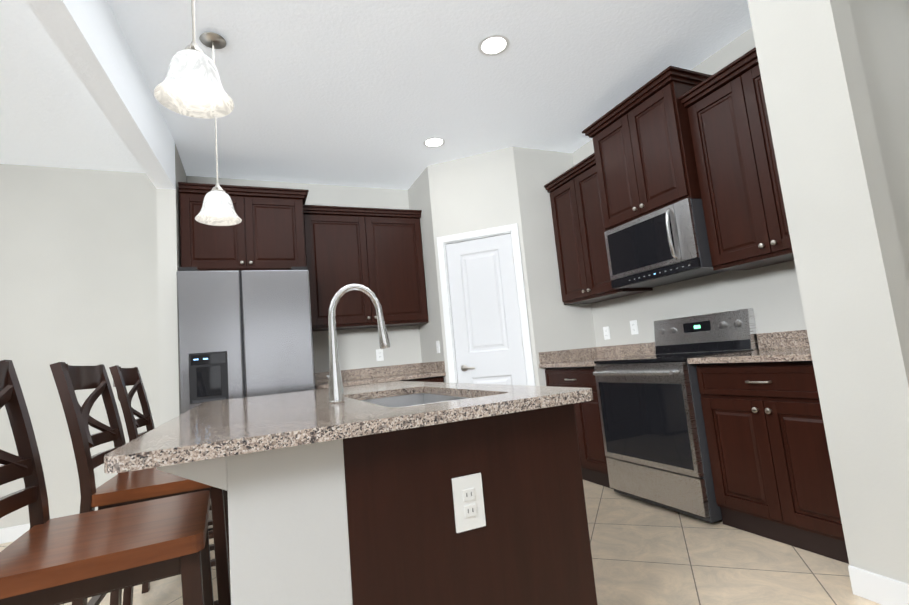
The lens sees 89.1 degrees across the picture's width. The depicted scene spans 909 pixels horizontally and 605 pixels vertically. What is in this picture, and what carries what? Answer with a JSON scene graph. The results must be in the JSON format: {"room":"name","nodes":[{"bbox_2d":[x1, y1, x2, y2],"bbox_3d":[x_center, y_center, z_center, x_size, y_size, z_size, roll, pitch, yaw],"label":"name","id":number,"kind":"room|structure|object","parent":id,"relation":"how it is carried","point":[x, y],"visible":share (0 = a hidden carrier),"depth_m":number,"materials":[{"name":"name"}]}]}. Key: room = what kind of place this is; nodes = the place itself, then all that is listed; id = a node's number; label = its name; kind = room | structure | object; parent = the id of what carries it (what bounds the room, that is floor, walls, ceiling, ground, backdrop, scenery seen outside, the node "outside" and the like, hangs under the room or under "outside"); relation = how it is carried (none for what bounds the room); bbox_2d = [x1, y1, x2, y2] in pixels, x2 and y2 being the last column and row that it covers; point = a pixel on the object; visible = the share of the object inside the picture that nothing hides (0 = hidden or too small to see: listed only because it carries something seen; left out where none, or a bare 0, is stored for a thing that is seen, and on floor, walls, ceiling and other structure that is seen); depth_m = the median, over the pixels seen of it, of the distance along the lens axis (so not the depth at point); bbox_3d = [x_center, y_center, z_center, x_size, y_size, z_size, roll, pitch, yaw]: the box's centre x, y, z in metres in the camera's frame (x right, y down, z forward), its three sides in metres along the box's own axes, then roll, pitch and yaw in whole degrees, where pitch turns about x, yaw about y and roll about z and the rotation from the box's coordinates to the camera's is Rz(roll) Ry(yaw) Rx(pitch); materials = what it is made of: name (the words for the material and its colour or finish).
{"room":"kitchen","nodes":[
{"label":"kitchen","id":0,"kind":"room"},
{"bbox_2d":[156,144,186,424],"bbox_3d":[-2.225,0.232,3.683,0.125,2.890,0.680,-2,-7,-24],"label":"wall","id":1,"kind":"structure","parent":0,"point":[168,237],"depth_m":3.41,"materials":[{"name":"paint"}]},
{"bbox_2d":[0,164,421,528],"bbox_3d":[-2.109,0.280,4.177,8.600,2.890,0.140,-2,-7,-24],"label":"wall","id":2,"kind":"structure","parent":0,"point":[78,270],"depth_m":3.77,"materials":[{"name":"paint"}]},
{"bbox_2d":[0,524,29,543],"bbox_3d":[-4.008,1.728,3.041,3.765,0.105,0.016,-2,-7,-24],"label":"baseboard","id":3,"kind":"structure","parent":2,"relation":"attached to","point":[9,534],"depth_m":3.38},
{"bbox_2d":[178,186,309,273],"bbox_3d":[-1.817,-0.537,4.021,0.923,0.647,0.600,-2,-7,-24],"label":"upper cabinet","id":4,"kind":"object","parent":2,"relation":"attached to","point":[271,233],"depth_m":3.76,"materials":[{"name":"brown wood"}]},
{"bbox_2d":[306,210,428,329],"bbox_3d":[-0.885,-0.307,4.537,1.141,1.072,0.330,-2,-7,-24],"label":"upper cabinet","id":5,"kind":"object","parent":2,"relation":"attached to","point":[378,252],"depth_m":4.39,"materials":[{"name":"brown wood"}]},
{"bbox_2d":[314,363,421,381],"bbox_3d":[-0.856,0.696,4.561,1.141,0.100,0.020,-2,-7,-24],"label":"backsplash","id":6,"kind":"structure","parent":2,"relation":"attached to","point":[415,368],"depth_m":4.57,"materials":[{"name":"beige stone"}]},
{"bbox_2d":[376,349,383,360],"bbox_3d":[-0.751,0.529,4.641,0.072,0.116,0.010,-2,-7,-24],"label":"electrical outlet","id":7,"kind":"object","parent":2,"relation":"attached to","point":[379,355],"visible":1,"depth_m":4.64,"materials":[{"name":"white plastic"}]},
{"bbox_2d":[0,0,751,189],"bbox_3d":[-0.605,-1.798,0.559,8.600,0.100,8.550,-2,-7,-24],"label":"ceiling","id":8,"kind":"structure","parent":0,"point":[367,93],"depth_m":3.02,"materials":[{"name":"paint"}]},
{"bbox_2d":[25,0,175,189],"bbox_3d":[-0.914,-1.588,0.002,0.125,0.390,7.579,-3,-7,-20],"label":"beam","id":9,"kind":"structure","parent":8,"relation":"attached to","point":[88,38],"depth_m":2.32,"materials":[{"name":"paint"}]},
{"bbox_2d":[154,0,233,118],"bbox_3d":[-0.852,-1.116,1.495,0.218,0.985,0.218,-2,-7,-24],"label":"pendant light","id":10,"kind":"object","parent":8,"relation":"hanging from","point":[190,85],"visible":1,"depth_m":1.46,"materials":[{"name":"white glass"}]},
{"bbox_2d":[195,32,241,225],"bbox_3d":[-1.274,-0.940,2.462,0.218,1.030,0.218,-2,-7,-24],"label":"pendant light","id":11,"kind":"object","parent":8,"relation":"hanging from","point":[217,209],"visible":0.96,"depth_m":2.44,"materials":[{"name":"white glass"}]},
{"bbox_2d":[423,137,445,147],"bbox_3d":[-0.175,-1.379,3.976,0.196,0.002,0.196,-2,-7,-24],"label":"recessed light","id":12,"kind":"object","parent":8,"relation":"in","point":[435,142],"visible":1,"depth_m":3.98,"materials":[{"name":"white"}]},
{"bbox_2d":[478,34,509,55],"bbox_3d":[0.238,-1.557,2.795,0.196,0.002,0.196,-2,-7,-24],"label":"recessed light","id":13,"kind":"object","parent":8,"relation":"in","point":[495,43],"visible":1,"depth_m":2.79,"materials":[{"name":"white"}]},
{"bbox_2d":[408,166,446,382],"bbox_3d":[-0.209,0.155,4.591,0.100,2.890,0.635,-2,-7,-24],"label":"wall","id":14,"kind":"structure","parent":0,"point":[430,332],"depth_m":4.53,"materials":[{"name":"paint"}]},
{"bbox_2d":[422,362,444,373],"bbox_3d":[-0.218,0.630,4.498,0.020,0.100,0.615,-2,-7,-24],"label":"backsplash","id":15,"kind":"structure","parent":14,"relation":"attached to","point":[427,367],"depth_m":4.46,"materials":[{"name":"beige stone"}]},
{"bbox_2d":[436,341,439,352],"bbox_3d":[-0.157,0.421,4.360,0.010,0.116,0.072,-2,-7,-24],"label":"light switch","id":16,"kind":"object","parent":14,"relation":"attached to","point":[438,346],"visible":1,"depth_m":4.35,"materials":[{"name":"white plastic"}]},
{"bbox_2d":[0,480,880,604],"bbox_3d":[-0.334,1.159,0.209,8.600,0.100,8.550,-2,-7,-24],"label":"floor","id":17,"kind":"structure","parent":0,"point":[644,553],"depth_m":2.14,"materials":[{"name":"tile"}]},
{"bbox_2d":[0,360,213,604],"bbox_3d":[-0.865,0.685,1.102,0.554,1.145,0.506,-2,-7,-24],"label":"stool","id":18,"kind":"object","parent":17,"relation":"on","point":[45,559],"visible":1,"depth_m":1.05,"materials":[{"name":"brown wood"}]},
{"bbox_2d":[50,362,230,604],"bbox_3d":[-1.123,0.785,1.740,0.545,1.145,0.490,-2,-7,-24],"label":"stool","id":19,"kind":"object","parent":17,"relation":"on","point":[129,487],"visible":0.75,"depth_m":1.61,"materials":[{"name":"brown wood"}]},
{"bbox_2d":[109,365,213,604],"bbox_3d":[-1.365,0.874,2.310,0.545,1.145,0.490,-2,-7,-24],"label":"stool","id":20,"kind":"object","parent":17,"relation":"on","point":[123,378],"visible":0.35,"depth_m":2.29,"materials":[{"name":"brown wood"}]},
{"bbox_2d":[176,267,314,530],"bbox_3d":[-1.653,0.708,3.748,0.910,1.860,0.850,-2,-7,-24],"label":"fridge","id":21,"kind":"object","parent":17,"relation":"on","point":[244,333],"visible":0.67,"depth_m":3.41,"materials":[{"name":"grey metal"}]},
{"bbox_2d":[156,404,597,604],"bbox_3d":[-0.444,0.881,1.973,1.095,0.883,1.899,-2,-7,-24],"label":"kitchen island","id":22,"kind":"object","parent":17,"relation":"on","point":[411,493],"depth_m":1.14,"materials":[{"name":"paint"}]},
{"bbox_2d":[104,381,592,473],"bbox_3d":[-0.521,0.431,2.016,1.180,0.032,2.030,-2,-7,-24],"label":"island countertop","id":23,"kind":"structure","parent":22,"relation":"on","point":[219,429],"depth_m":1.18,"materials":[{"name":"beige stone"}]},
{"bbox_2d":[324,284,395,403],"bbox_3d":[-0.384,0.152,1.799,0.246,0.443,0.146,-2,-7,-24],"label":"faucet","id":24,"kind":"object","parent":23,"relation":"on","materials":[{"name":"silver metal"}]},
{"bbox_2d":[364,388,479,407],"bbox_3d":[-0.155,0.480,1.759,0.454,0.216,0.954,-2,-7,-24],"label":"sink","id":25,"kind":"object","parent":23,"relation":"in","point":[422,395],"depth_m":2.19,"materials":[{"name":"silver metal"}]},
{"bbox_2d":[406,378,443,381],"bbox_3d":[-0.465,1.167,4.336,0.641,0.875,0.600,-2,-7,-24],"label":"base cabinet","id":26,"kind":"object","parent":17,"relation":"on","point":[407,379],"depth_m":4.19,"materials":[{"name":"brown wood"}]},
{"bbox_2d":[315,370,445,389],"bbox_3d":[-0.727,0.716,4.270,1.141,0.032,0.645,-2,-7,-24],"label":"countertop","id":27,"kind":"structure","parent":26,"relation":"on","point":[437,373],"depth_m":4.07,"materials":[{"name":"beige stone"}]},
{"bbox_2d":[543,367,613,488],"bbox_3d":[1.229,0.939,3.721,0.600,0.875,0.734,-2,-7,-24],"label":"base cabinet","id":28,"kind":"object","parent":17,"relation":"on","point":[593,461],"depth_m":3.50,"materials":[{"name":"brown wood"}]},
{"bbox_2d":[539,355,645,366],"bbox_3d":[1.166,0.483,3.766,0.645,0.032,0.734,-2,-7,-24],"label":"countertop","id":29,"kind":"structure","parent":28,"relation":"on","point":[570,362],"depth_m":3.71,"materials":[{"name":"beige stone"}]},
{"bbox_2d":[593,308,758,522],"bbox_3d":[1.448,0.685,3.030,0.733,1.175,0.756,-2,-7,-24],"label":"range","id":30,"kind":"object","parent":17,"relation":"on","point":[654,433],"visible":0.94,"depth_m":2.87,"materials":[{"name":"grey metal"}]},
{"bbox_2d":[691,363,848,563],"bbox_3d":[1.816,0.724,2.363,0.600,0.875,0.724,-2,-7,-24],"label":"base cabinet","id":31,"kind":"object","parent":17,"relation":"on","point":[772,474],"depth_m":2.24,"materials":[{"name":"brown wood"}]},
{"bbox_2d":[687,347,812,362],"bbox_3d":[1.753,0.268,2.408,0.645,0.032,0.724,-2,-7,-24],"label":"countertop","id":32,"kind":"structure","parent":31,"relation":"on","point":[773,354],"depth_m":2.33,"materials":[{"name":"beige stone"}]},
{"bbox_2d":[428,147,538,385],"bbox_3d":[0.282,0.064,4.204,0.837,2.890,0.100,-7,-7,18],"label":"wall","id":33,"kind":"structure","parent":0,"point":[474,192],"depth_m":4.27,"materials":[{"name":"paint"}]},
{"bbox_2d":[437,223,534,385],"bbox_3d":[0.312,0.419,4.154,0.772,2.171,0.116,-7,-7,18],"label":"door frame","id":34,"kind":"structure","parent":33,"relation":"attached to","point":[443,241],"depth_m":4.18,"materials":[{"name":"white wood"}]},
{"bbox_2d":[446,233,526,385],"bbox_3d":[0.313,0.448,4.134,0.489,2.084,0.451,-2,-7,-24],"label":"pantry door","id":35,"kind":"structure","parent":33,"relation":"in","point":[485,316],"depth_m":4.17,"materials":[{"name":"white wood"}]},
{"bbox_2d":[513,147,596,385],"bbox_3d":[0.946,0.004,4.209,0.663,2.890,0.100,-2,-7,-24],"label":"wall","id":36,"kind":"structure","parent":0,"point":[558,325],"depth_m":4.17,"materials":[{"name":"paint"}]},
{"bbox_2d":[539,347,598,362],"bbox_3d":[1.015,0.469,4.096,0.615,0.100,0.020,-2,-7,-24],"label":"backsplash","id":37,"kind":"structure","parent":36,"relation":"attached to","point":[583,353],"depth_m":4.07,"materials":[{"name":"beige stone"}]},
{"bbox_2d":[572,27,806,346],"bbox_3d":[1.537,-0.093,3.852,0.140,2.890,3.420,-2,-7,-24],"label":"wall","id":38,"kind":"structure","parent":0,"point":[770,295],"depth_m":3.12,"materials":[{"name":"paint"}]},
{"bbox_2d":[547,163,642,304],"bbox_3d":[1.215,-0.573,3.952,0.330,1.062,0.737,-2,-7,-24],"label":"upper cabinet","id":39,"kind":"object","parent":38,"relation":"attached to","point":[572,199],"depth_m":3.93,"materials":[{"name":"brown wood"}]},
{"bbox_2d":[603,326,610,339],"bbox_3d":[1.355,0.273,4.112,0.010,0.116,0.072,-2,-7,-24],"label":"electrical outlet","id":40,"kind":"object","parent":38,"relation":"attached to","point":[606,331],"visible":1,"depth_m":4.11,"materials":[{"name":"white plastic"}]},
{"bbox_2d":[630,320,637,334],"bbox_3d":[1.483,0.206,3.815,0.010,0.116,0.072,-2,-7,-24],"label":"electrical outlet","id":41,"kind":"object","parent":38,"relation":"attached to","point":[634,326],"visible":1,"depth_m":3.81,"materials":[{"name":"white plastic"}]},
{"bbox_2d":[587,75,710,218],"bbox_3d":[1.437,-0.988,3.290,0.425,0.777,0.760,-2,-7,-24],"label":"upper cabinet","id":42,"kind":"object","parent":38,"relation":"attached to","point":[673,177],"depth_m":3.10,"materials":[{"name":"brown wood"}]},
{"bbox_2d":[595,183,725,290],"bbox_3d":[1.467,-0.417,3.213,0.473,0.515,0.752,-2,-7,-24],"label":"microwave","id":43,"kind":"object","parent":38,"relation":"attached to","point":[660,239],"depth_m":3.09,"materials":[{"name":"silver metal"}]},
{"bbox_2d":[595,331,809,358],"bbox_3d":[1.739,0.299,3.223,0.020,0.100,2.224,-2,-7,-24],"label":"backsplash","id":44,"kind":"structure","parent":38,"relation":"attached to","point":[785,338],"depth_m":2.84,"materials":[{"name":"beige stone"}]},
{"bbox_2d":[683,55,793,270],"bbox_3d":[1.801,-0.787,2.597,0.330,1.062,0.727,-2,-7,-24],"label":"upper cabinet","id":45,"kind":"object","parent":38,"relation":"attached to","point":[745,223],"depth_m":2.63,"materials":[{"name":"brown wood"}]},
{"bbox_2d":[747,0,908,583],"bbox_3d":[1.534,-0.330,1.846,0.140,2.890,0.290,-2,-7,-24],"label":"wall","id":46,"kind":"structure","parent":0,"point":[850,269],"depth_m":1.77,"materials":[{"name":"paint"}]},
{"bbox_2d":[848,565,908,604],"bbox_3d":[1.592,1.049,1.647,0.013,0.105,0.303,-2,-7,-24],"label":"baseboard","id":47,"kind":"structure","parent":46,"relation":"attached to","point":[876,588],"depth_m":1.70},
{"bbox_2d":[849,0,908,284],"bbox_3d":[2.369,-0.354,2.294,1.750,2.890,0.140,-2,-7,-24],"label":"wall","id":48,"kind":"structure","parent":0,"point":[882,30],"depth_m":2.17,"materials":[{"name":"paint"}]}
]}

